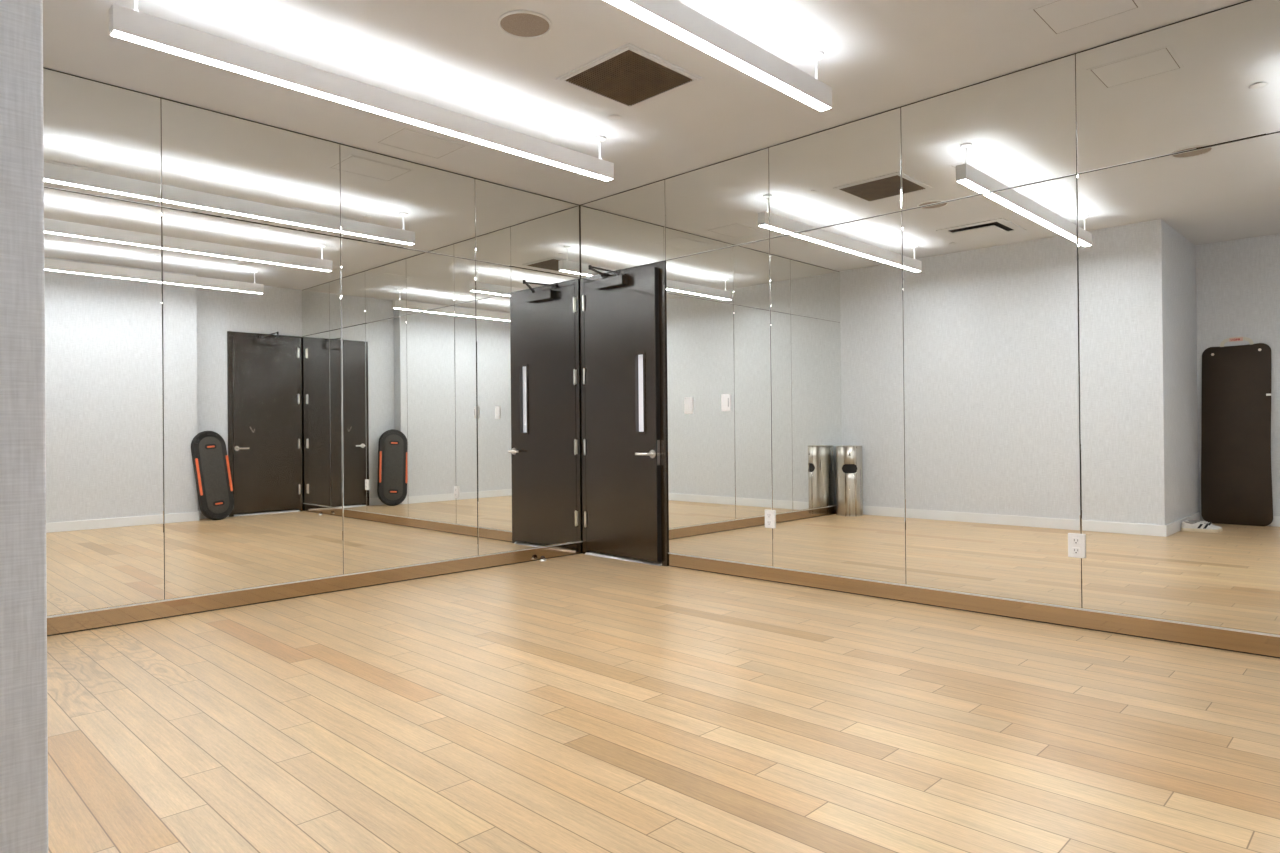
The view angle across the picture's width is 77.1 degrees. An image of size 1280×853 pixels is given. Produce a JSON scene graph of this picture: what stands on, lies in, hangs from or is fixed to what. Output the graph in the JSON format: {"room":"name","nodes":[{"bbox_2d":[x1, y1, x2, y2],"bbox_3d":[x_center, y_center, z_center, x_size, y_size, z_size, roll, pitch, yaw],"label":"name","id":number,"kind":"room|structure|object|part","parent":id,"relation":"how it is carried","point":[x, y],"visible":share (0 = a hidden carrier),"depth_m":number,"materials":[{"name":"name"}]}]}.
{"room":"exercise studio","nodes":[
{"label":"exercise studio","id":0,"kind":"room"},
{"bbox_2d":[0,0,47,852],"bbox_3d":[-1.977,-0.385,1.181,5.110,2.767,1.598,-1,0,44],"label":"wall","id":1,"kind":"structure","parent":0,"point":[23,577],"depth_m":1.31,"materials":[{"name":"paint"}]},
{"bbox_2d":[43,67,582,635],"bbox_3d":[-2.459,-0.367,4.433,0.130,2.767,5.570,-1,0,44],"label":"wall","id":2,"kind":"structure","parent":0,"point":[43,67],"depth_m":4.71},
{"bbox_2d":[43,68,160,206],"bbox_3d":[-2.895,-1.452,3.901,0.007,0.576,1.004,-1,0,44],"label":"mirror panel","id":3,"kind":"object","parent":2,"relation":"attached to","point":[101,140],"visible":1,"depth_m":4.07,"materials":[{"name":"clear glass"}]},
{"bbox_2d":[44,188,163,615],"bbox_3d":[-2.882,-0.121,3.896,0.007,2.078,1.004,-1,0,44],"label":"mirror panel","id":4,"kind":"object","parent":2,"relation":"attached to","point":[103,256],"visible":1,"depth_m":4.06,"materials":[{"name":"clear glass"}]},
{"bbox_2d":[161,99,339,236],"bbox_3d":[-2.199,-1.455,4.612,0.007,0.576,0.979,-1,0,44],"label":"mirror panel","id":5,"kind":"object","parent":2,"relation":"attached to","point":[213,163],"visible":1,"depth_m":4.57,"materials":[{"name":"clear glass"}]},
{"bbox_2d":[162,208,342,598],"bbox_3d":[-2.186,-0.124,4.607,0.007,2.078,0.979,-1,0,44],"label":"mirror panel","id":6,"kind":"object","parent":2,"relation":"attached to","point":[252,378],"visible":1,"depth_m":4.56,"materials":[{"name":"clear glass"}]},
{"bbox_2d":[47,541,582,634],"bbox_3d":[-1.841,0.964,4.946,0.010,0.083,3.958,-1,0,44],"label":"baseboard","id":7,"kind":"structure","parent":2,"relation":"attached to","point":[82,621],"depth_m":4.69,"materials":[{"name":"wood"}]},
{"bbox_2d":[340,144,474,259],"bbox_3d":[-1.510,-1.459,5.316,0.007,0.576,0.982,-1,0,44],"label":"mirror panel","id":8,"kind":"object","parent":2,"relation":"attached to","point":[385,200],"visible":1,"depth_m":5.28,"materials":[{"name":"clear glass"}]},
{"bbox_2d":[340,238,477,573],"bbox_3d":[-1.497,-0.128,5.310,0.007,2.078,0.982,-1,0,44],"label":"mirror panel","id":9,"kind":"object","parent":2,"relation":"attached to","point":[408,317],"visible":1,"depth_m":5.27,"materials":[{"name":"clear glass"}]},
{"bbox_2d":[475,179,579,277],"bbox_3d":[-0.823,-1.463,6.018,0.007,0.576,0.975,-1,0,44],"label":"mirror panel","id":10,"kind":"object","parent":2,"relation":"attached to","point":[514,227],"visible":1,"depth_m":5.98,"materials":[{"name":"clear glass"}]},
{"bbox_2d":[475,261,581,554],"bbox_3d":[-0.810,-0.132,6.012,0.007,2.078,0.975,-1,0,44],"label":"mirror panel","id":11,"kind":"object","parent":2,"relation":"attached to","point":[528,346],"visible":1,"depth_m":5.98,"materials":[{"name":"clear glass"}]},
{"bbox_2d":[43,0,1246,204],"bbox_3d":[-0.492,-1.827,2.590,5.549,0.100,5.700,-1,0,44],"label":"ceiling","id":12,"kind":"structure","parent":0,"point":[880,56],"depth_m":3.90,"materials":[{"name":"paint"}]},
{"bbox_2d":[109,0,613,181],"bbox_3d":[-1.110,-1.643,4.031,0.072,0.244,2.643,-1,0,44],"label":"pendant light","id":13,"kind":"object","parent":12,"relation":"hanging from","point":[127,24],"visible":1,"depth_m":3.69,"materials":[{"name":"white metal"}]},
{"bbox_3d":[-1.976,-1.655,3.147,0.058,0.172,0.018,-1,0,44],"label":"stem","id":14,"kind":"part","parent":13,"relation":"part of","materials":[{"name":"white metal"}]},
{"bbox_3d":[-0.245,-1.664,4.914,0.058,0.172,0.018,-1,0,44],"label":"stem","id":15,"kind":"part","parent":13,"relation":"part of","materials":[{"name":"white metal"}]},
{"bbox_2d":[375,127,467,159],"bbox_3d":[-1.358,-1.758,4.998,0.350,0.001,0.450,-1,0,44],"label":"access panel","id":16,"kind":"object","parent":12,"relation":"attached to","point":[406,139],"visible":1,"depth_m":4.99,"materials":[{"name":"paint"}]},
{"bbox_2d":[498,10,551,37],"bbox_3d":[-0.507,-1.768,3.535,0.236,0.010,0.236,-1,0,44],"label":"ceiling speaker","id":17,"kind":"object","parent":12,"relation":"attached to","point":[516,23],"visible":1,"depth_m":3.52},
{"bbox_2d":[607,115,620,120],"bbox_3d":[-0.148,-1.767,4.590,0.080,0.010,0.080,-1,0,44],"label":"cap","id":18,"kind":"object","parent":12,"relation":"attached to","point":[611,117],"visible":1,"depth_m":4.58,"materials":[{"name":"white plastic"}]},
{"bbox_2d":[556,43,702,108],"bbox_3d":[-0.055,-1.768,4.087,0.529,0.014,0.532,-1,0,44],"label":"ceiling vent","id":19,"kind":"object","parent":12,"relation":"in","point":[629,76],"visible":1,"depth_m":4.06,"materials":[{"name":"metal"}]},
{"bbox_2d":[603,0,831,111],"bbox_3d":[-0.019,-1.657,2.962,0.072,0.244,2.643,-1,0,44],"label":"pendant light","id":20,"kind":"object","parent":12,"relation":"hanging from","point":[674,18],"visible":1,"depth_m":3.34,"materials":[{"name":"white metal"}]},
{"bbox_3d":[0.846,-1.679,3.846,0.058,0.172,0.018,-1,0,44],"label":"stem","id":21,"kind":"part","parent":20,"relation":"part of","materials":[{"name":"white metal"}]},
{"bbox_2d":[700,0,794,41],"bbox_3d":[0.433,-1.782,3.538,0.352,0.001,0.370,-1,0,44],"label":"access panel","id":22,"kind":"object","parent":12,"relation":"attached to","point":[752,20],"visible":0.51,"depth_m":3.50,"materials":[{"name":"paint"}]},
{"bbox_2d":[1028,0,1142,35],"bbox_3d":[1.914,-1.796,3.449,0.355,0.001,0.335,-1,0,44],"label":"access panel","id":23,"kind":"object","parent":12,"relation":"attached to","point":[1058,17],"visible":1,"depth_m":3.48,"materials":[{"name":"paint"}]},
{"bbox_2d":[47,553,1279,852],"bbox_3d":[-0.436,0.990,2.608,5.509,0.001,5.738,-1,0,44],"label":"floor","id":24,"kind":"structure","parent":0,"point":[576,703],"depth_m":2.62,"materials":[{"name":"brown wood"}]},
{"bbox_2d":[580,0,1279,657],"bbox_3d":[1.470,-0.405,4.574,5.549,2.767,0.130,-1,0,44],"label":"wall","id":25,"kind":"structure","parent":0,"point":[1247,0],"depth_m":4.05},
{"bbox_2d":[580,180,665,277],"bbox_3d":[-0.144,-1.470,6.049,0.908,0.576,0.007,-1,0,44],"label":"mirror panel","id":26,"kind":"object","parent":25,"relation":"attached to","point":[626,229],"visible":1,"depth_m":6.02,"materials":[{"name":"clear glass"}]},
{"bbox_2d":[580,260,668,565],"bbox_3d":[-0.183,-0.093,5.987,0.899,2.188,0.386,-1,0,44],"label":"door","id":27,"kind":"structure","parent":25,"relation":"in","point":[624,341],"depth_m":5.96,"materials":[{"name":"black wood"}]},
{"bbox_3d":[-0.284,-1.148,5.987,0.250,0.076,0.252,-1,0,44],"label":"closer arm","id":28,"kind":"part","parent":27,"relation":"part of"},
{"bbox_3d":[0.036,0.198,5.759,0.067,0.060,0.149,0,0,-43],"label":"handle","id":29,"kind":"part","parent":27,"relation":"part of","materials":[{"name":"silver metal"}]},
{"bbox_3d":[0.136,0.187,5.732,0.025,0.180,0.010,0,0,-43],"label":"latch plate","id":30,"kind":"part","parent":27,"relation":"part of","materials":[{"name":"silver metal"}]},
{"bbox_2d":[665,148,769,259],"bbox_3d":[0.502,-1.478,5.416,0.893,0.576,0.007,-1,0,44],"label":"mirror panel","id":31,"kind":"object","parent":25,"relation":"attached to","point":[725,204],"visible":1,"depth_m":5.38,"materials":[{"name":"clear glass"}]},
{"bbox_2d":[666,239,772,565],"bbox_3d":[0.514,-0.147,5.411,0.893,2.078,0.007,-1,0,44],"label":"mirror panel","id":32,"kind":"object","parent":25,"relation":"attached to","point":[718,315],"visible":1,"depth_m":5.38,"materials":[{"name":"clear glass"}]},
{"bbox_2d":[684,397,692,413],"bbox_3d":[0.335,-0.146,5.571,0.072,0.115,0.016,-1,0,44],"label":"light switch","id":33,"kind":"object","parent":32,"relation":"attached to","point":[688,401],"visible":1,"depth_m":5.56,"materials":[{"name":"white plastic"}]},
{"bbox_2d":[721,394,730,410],"bbox_3d":[0.570,-0.159,5.340,0.072,0.115,0.016,-1,0,44],"label":"light switch","id":34,"kind":"object","parent":32,"relation":"attached to","point":[725,398],"visible":1,"depth_m":5.33,"materials":[{"name":"white plastic"}]},
{"bbox_2d":[765,510,774,527],"bbox_3d":[0.823,0.587,5.098,0.075,0.115,0.014,-1,0,44],"label":"wall outlet","id":35,"kind":"object","parent":32,"relation":"attached to","point":[769,514],"visible":1,"depth_m":5.09,"materials":[{"name":"white plastic"}]},
{"bbox_2d":[769,108,901,238],"bbox_3d":[1.141,-1.487,4.790,0.888,0.576,0.007,-1,0,44],"label":"mirror panel","id":36,"kind":"object","parent":25,"relation":"attached to","point":[849,172],"visible":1,"depth_m":4.76,"materials":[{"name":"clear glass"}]},
{"bbox_2d":[770,211,905,583],"bbox_3d":[1.153,-0.156,4.785,0.888,2.078,0.007,-1,0,44],"label":"mirror panel","id":37,"kind":"object","parent":25,"relation":"attached to","point":[836,291],"visible":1,"depth_m":4.75,"materials":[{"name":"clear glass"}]},
{"bbox_2d":[668,553,1279,656],"bbox_3d":[1.761,0.926,4.198,4.351,0.083,0.010,-1,0,44],"label":"baseboard","id":38,"kind":"structure","parent":25,"relation":"attached to","point":[1190,634],"depth_m":4.06,"materials":[{"name":"wood"}]},
{"bbox_2d":[901,54,1076,210],"bbox_3d":[1.777,-1.496,4.167,0.887,0.576,0.007,-1,0,44],"label":"mirror panel","id":39,"kind":"object","parent":25,"relation":"attached to","point":[1016,129],"visible":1,"depth_m":4.13,"materials":[{"name":"clear glass"}]},
{"bbox_2d":[902,175,1081,607],"bbox_3d":[1.790,-0.165,4.161,0.887,2.078,0.007,-1,0,44],"label":"mirror panel","id":40,"kind":"object","parent":25,"relation":"attached to","point":[991,320],"visible":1,"depth_m":4.13,"materials":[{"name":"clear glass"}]},
{"bbox_2d":[1076,0,1279,173],"bbox_3d":[2.414,-1.504,3.543,0.888,0.576,0.007,-1,0,44],"label":"mirror panel","id":41,"kind":"object","parent":25,"relation":"attached to","point":[1210,79],"visible":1,"depth_m":3.55,"materials":[{"name":"clear glass"}]},
{"bbox_2d":[1077,132,1279,634],"bbox_3d":[2.427,-0.173,3.538,0.888,2.078,0.007,-1,0,44],"label":"mirror panel","id":42,"kind":"object","parent":25,"relation":"attached to","point":[1179,254],"visible":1,"depth_m":3.55,"materials":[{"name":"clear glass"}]},
{"bbox_2d":[1068,533,1084,557],"bbox_3d":[2.095,0.572,3.852,0.075,0.115,0.014,-1,0,44],"label":"wall outlet","id":43,"kind":"object","parent":42,"relation":"attached to","point":[1076,542],"visible":1,"depth_m":3.85,"materials":[{"name":"white plastic"}]},
{"bbox_2d":[1072,537,1079,543],"bbox_3d":[2.092,0.549,3.849,0.034,0.031,0.004,-1,0,44],"label":"receptacle","id":44,"kind":"object","parent":43,"relation":"attached to","point":[1075,540],"depth_m":3.85,"materials":[{"name":"white plastic"}]},
{"bbox_2d":[1072,547,1079,553],"bbox_3d":[2.092,0.596,3.849,0.034,0.031,0.004,-1,0,44],"label":"receptacle","id":45,"kind":"object","parent":43,"relation":"attached to","point":[1075,550],"depth_m":3.85,"materials":[{"name":"white plastic"}]}
]}

